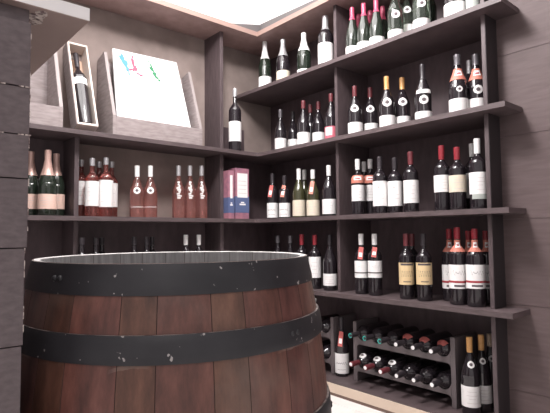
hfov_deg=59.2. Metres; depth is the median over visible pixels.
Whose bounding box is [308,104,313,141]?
wine bottle
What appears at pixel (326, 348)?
wine bottle
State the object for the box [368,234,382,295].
wine bottle
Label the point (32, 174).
wine bottle
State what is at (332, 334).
rack
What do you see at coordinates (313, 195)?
wine bottle
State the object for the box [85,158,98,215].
wine bottle
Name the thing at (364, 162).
wine bottle
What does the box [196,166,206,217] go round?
wine bottle
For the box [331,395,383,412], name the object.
floor tiles
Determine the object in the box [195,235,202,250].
wine bottle
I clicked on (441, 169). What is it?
wine bottle
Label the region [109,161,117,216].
wine bottle
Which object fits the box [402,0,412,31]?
wine bottle
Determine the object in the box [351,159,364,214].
wine bottle
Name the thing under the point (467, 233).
wine bottle
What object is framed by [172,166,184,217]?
wine bottle
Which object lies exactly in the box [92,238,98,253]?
wine bottle
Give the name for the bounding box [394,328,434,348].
wine bottle
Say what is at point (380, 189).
wine bottle
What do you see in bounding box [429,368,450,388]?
wine bottle
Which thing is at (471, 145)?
wine bottle
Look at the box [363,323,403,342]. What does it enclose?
wine bottle
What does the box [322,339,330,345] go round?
wine bottle
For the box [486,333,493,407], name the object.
wine bottle
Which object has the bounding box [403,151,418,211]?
wine bottle
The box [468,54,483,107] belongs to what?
wine bottle
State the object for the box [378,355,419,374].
wine bottle
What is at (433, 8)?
wine bottle
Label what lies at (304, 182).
wine bottle
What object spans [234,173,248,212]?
print
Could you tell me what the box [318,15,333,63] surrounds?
wine bottle
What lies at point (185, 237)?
wine bottle
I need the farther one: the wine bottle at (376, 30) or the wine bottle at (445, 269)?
the wine bottle at (376, 30)
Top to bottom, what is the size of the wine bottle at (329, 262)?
0.309 m
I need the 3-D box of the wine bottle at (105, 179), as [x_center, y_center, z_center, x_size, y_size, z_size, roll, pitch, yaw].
[-0.884,-0.101,2.529,0.074,0.311,0.074,2,-4,-41]
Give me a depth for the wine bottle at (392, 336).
2.43 m
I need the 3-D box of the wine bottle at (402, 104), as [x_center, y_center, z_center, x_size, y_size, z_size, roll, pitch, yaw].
[0.663,-0.529,2.516,0.080,0.287,0.080,2,-4,-41]
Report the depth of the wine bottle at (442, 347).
2.20 m
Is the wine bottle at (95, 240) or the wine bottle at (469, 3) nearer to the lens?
the wine bottle at (469, 3)
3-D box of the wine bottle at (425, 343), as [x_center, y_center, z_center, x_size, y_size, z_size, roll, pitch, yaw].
[0.747,0.656,2.326,0.301,0.075,0.075,2,-4,-41]
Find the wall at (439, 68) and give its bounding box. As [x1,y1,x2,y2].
[270,0,490,362]
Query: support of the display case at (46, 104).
on the shelving
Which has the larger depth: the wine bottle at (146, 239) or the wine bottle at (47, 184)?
the wine bottle at (146, 239)
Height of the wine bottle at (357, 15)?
0.284 m
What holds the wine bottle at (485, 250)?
on the shelving
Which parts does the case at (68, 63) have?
panel, panel, panel, panel, panel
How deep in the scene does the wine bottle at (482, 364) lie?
2.12 m
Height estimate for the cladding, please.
2.720 m
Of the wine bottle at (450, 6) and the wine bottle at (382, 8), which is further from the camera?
the wine bottle at (382, 8)
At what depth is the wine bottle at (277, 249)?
3.05 m
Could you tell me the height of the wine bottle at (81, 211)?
0.304 m
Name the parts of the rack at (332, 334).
post, panel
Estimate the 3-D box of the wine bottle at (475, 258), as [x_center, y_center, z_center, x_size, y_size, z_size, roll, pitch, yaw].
[0.861,0.261,2.078,0.078,0.331,0.078,2,-4,-41]
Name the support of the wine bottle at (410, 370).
on the rack at (455, 358)
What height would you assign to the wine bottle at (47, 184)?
0.320 m
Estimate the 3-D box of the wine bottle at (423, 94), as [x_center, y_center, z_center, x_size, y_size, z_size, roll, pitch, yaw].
[0.710,-0.540,2.320,0.080,0.286,0.080,2,-4,-41]
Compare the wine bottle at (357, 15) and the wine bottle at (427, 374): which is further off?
the wine bottle at (357, 15)
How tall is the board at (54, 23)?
0.048 m
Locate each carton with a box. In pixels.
[223,170,233,218]
[228,168,248,218]
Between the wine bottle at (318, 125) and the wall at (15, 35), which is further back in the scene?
the wine bottle at (318, 125)
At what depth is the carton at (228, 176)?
2.99 m
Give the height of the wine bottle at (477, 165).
0.305 m
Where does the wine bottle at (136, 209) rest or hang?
on the shelving
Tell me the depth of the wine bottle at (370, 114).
2.65 m
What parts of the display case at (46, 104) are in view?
panel, panel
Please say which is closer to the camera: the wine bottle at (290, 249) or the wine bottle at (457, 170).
the wine bottle at (457, 170)
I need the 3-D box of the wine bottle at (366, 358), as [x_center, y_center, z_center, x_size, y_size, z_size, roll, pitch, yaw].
[0.505,0.821,2.600,0.301,0.076,0.075,2,-4,-41]
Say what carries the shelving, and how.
on the floor tiles
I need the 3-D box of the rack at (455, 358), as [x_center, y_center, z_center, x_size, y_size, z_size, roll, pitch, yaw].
[0.693,0.767,2.457,0.200,0.315,0.592,2,-4,-41]
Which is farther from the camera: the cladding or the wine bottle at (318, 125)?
the wine bottle at (318, 125)
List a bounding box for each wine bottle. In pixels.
[27,151,38,214]
[37,150,56,215]
[52,153,64,215]
[73,52,92,123]
[78,159,85,215]
[78,238,84,254]
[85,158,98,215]
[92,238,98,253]
[97,161,101,177]
[99,157,112,216]
[99,238,104,253]
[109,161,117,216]
[129,165,143,216]
[130,237,136,252]
[143,237,149,251]
[144,165,156,216]
[149,237,155,251]
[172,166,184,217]
[182,235,189,250]
[184,166,195,217]
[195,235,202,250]
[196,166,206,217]
[229,88,240,150]
[259,41,271,86]
[267,174,277,218]
[275,109,286,148]
[275,236,280,251]
[276,39,289,79]
[279,176,290,217]
[287,111,296,146]
[287,236,293,252]
[293,169,305,216]
[296,234,307,256]
[297,32,310,71]
[297,100,309,144]
[302,170,307,216]
[306,170,319,216]
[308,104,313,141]
[309,235,320,288]
[312,101,324,140]
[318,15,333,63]
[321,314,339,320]
[322,165,335,215]
[322,318,329,331]
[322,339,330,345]
[323,235,336,290]
[323,344,330,357]
[325,93,334,138]
[335,316,348,376]
[346,7,357,53]
[348,86,362,133]
[348,321,388,339]
[349,349,389,366]
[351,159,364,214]
[354,234,367,293]
[356,14,360,27]
[357,3,369,49]
[362,161,365,176]
[363,87,377,130]
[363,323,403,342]
[363,352,404,370]
[364,159,373,213]
[368,10,372,24]
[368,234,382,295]
[369,0,384,44]
[373,156,387,213]
[378,326,418,345]
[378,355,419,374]
[379,76,395,126]
[380,6,387,38]
[387,0,403,37]
[387,157,402,212]
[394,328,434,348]
[394,358,435,379]
[395,77,410,122]
[399,234,414,298]
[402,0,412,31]
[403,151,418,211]
[409,234,417,296]
[410,331,451,351]
[411,362,450,383]
[412,0,429,28]
[415,64,431,118]
[416,234,432,300]
[428,334,460,355]
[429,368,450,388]
[430,0,436,21]
[434,145,449,210]
[442,229,452,300]
[444,0,465,16]
[448,227,466,304]
[449,54,468,111]
[449,147,466,209]
[461,336,480,412]
[464,231,471,252]
[465,60,471,84]
[465,143,473,208]
[465,229,485,306]
[466,0,479,8]
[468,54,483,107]
[469,138,486,208]
[476,334,492,412]
[481,231,489,304]
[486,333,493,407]
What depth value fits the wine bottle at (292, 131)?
3.17 m
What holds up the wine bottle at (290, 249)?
on the shelving
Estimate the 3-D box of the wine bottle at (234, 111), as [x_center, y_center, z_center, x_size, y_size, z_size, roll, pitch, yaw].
[-0.254,-0.547,3.064,0.080,0.404,0.080,2,-4,-41]
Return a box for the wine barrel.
[20,251,332,412]
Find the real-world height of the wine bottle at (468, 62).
0.291 m
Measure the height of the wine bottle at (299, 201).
0.297 m
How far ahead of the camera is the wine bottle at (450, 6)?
2.14 m
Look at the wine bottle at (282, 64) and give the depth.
3.04 m
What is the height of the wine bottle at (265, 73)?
0.331 m
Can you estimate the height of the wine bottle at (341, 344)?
0.322 m
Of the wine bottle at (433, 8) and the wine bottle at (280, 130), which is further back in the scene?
the wine bottle at (280, 130)
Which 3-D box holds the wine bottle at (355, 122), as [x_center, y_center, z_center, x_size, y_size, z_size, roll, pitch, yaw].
[0.439,-0.519,2.653,0.080,0.287,0.080,2,-4,-41]
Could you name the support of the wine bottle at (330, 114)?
on the shelving
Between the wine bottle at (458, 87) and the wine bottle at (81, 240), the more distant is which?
the wine bottle at (81, 240)
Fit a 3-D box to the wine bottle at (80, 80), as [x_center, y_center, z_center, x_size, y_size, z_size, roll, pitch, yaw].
[-1.010,-0.608,2.518,0.078,0.443,0.205,2,-4,-41]
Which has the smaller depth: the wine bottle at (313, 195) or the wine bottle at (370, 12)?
the wine bottle at (370, 12)
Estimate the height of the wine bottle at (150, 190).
0.290 m
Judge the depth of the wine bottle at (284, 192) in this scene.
2.99 m
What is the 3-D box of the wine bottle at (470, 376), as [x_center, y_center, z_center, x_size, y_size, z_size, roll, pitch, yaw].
[0.855,0.737,2.116,0.079,0.332,0.079,2,-4,-41]
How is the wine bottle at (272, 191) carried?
on the shelving
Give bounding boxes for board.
[0,0,89,74]
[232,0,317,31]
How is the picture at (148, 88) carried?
in the display case at (108, 122)
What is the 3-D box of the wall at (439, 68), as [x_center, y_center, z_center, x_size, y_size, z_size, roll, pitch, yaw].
[0.566,-0.346,2.897,0.105,2.720,1.708,2,-4,-41]
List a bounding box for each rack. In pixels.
[321,313,355,373]
[353,317,476,408]
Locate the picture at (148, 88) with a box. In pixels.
[112,48,190,126]
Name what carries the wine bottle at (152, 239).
on the shelving
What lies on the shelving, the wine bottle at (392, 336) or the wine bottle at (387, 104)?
the wine bottle at (387, 104)
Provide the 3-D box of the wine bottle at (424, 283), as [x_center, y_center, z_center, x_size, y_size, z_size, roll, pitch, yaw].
[0.698,0.283,2.266,0.072,0.311,0.072,2,-4,-41]
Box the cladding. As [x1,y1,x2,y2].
[496,0,549,412]
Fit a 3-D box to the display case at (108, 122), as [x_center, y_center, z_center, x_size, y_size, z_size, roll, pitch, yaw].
[-0.709,-0.597,2.777,0.542,0.480,0.226,2,-4,-41]
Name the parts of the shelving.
shelf, shelf, shelf, board, shelf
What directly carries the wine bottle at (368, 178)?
on the shelving
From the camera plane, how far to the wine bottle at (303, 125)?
2.90 m
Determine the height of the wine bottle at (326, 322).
0.075 m
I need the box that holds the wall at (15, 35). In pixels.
[0,16,31,412]
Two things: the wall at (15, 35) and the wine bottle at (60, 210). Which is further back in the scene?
the wine bottle at (60, 210)
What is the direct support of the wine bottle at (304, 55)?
on the shelving
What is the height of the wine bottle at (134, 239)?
0.309 m
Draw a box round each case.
[29,52,62,126]
[63,41,97,130]
[97,51,201,145]
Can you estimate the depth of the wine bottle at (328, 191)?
2.71 m
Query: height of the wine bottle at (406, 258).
0.312 m
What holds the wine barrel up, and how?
on the floor tiles
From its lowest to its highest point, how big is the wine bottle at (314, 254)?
0.310 m
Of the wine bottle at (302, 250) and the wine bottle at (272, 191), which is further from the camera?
the wine bottle at (272, 191)
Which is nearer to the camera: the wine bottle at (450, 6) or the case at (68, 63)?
the wine bottle at (450, 6)
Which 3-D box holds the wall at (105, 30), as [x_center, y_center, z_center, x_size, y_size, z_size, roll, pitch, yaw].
[-1.543,-0.363,2.270,4.200,2.720,0.105,2,-4,-41]
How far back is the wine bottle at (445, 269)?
2.25 m
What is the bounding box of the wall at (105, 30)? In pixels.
[57,0,270,217]
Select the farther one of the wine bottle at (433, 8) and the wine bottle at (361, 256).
the wine bottle at (361, 256)
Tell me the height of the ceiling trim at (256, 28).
0.075 m
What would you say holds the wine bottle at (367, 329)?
on the rack at (455, 358)
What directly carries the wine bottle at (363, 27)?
on the shelving
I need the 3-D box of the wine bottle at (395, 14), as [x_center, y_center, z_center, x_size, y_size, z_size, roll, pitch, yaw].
[0.606,-0.975,2.432,0.080,0.316,0.080,2,-4,-41]
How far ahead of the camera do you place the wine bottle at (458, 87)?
2.17 m
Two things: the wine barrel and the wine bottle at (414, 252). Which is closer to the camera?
the wine barrel
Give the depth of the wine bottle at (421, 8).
2.29 m
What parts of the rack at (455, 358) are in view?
post, panel, post, panel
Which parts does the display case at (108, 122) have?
panel, panel, panel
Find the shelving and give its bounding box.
[22,0,529,412]
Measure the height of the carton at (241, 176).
0.318 m

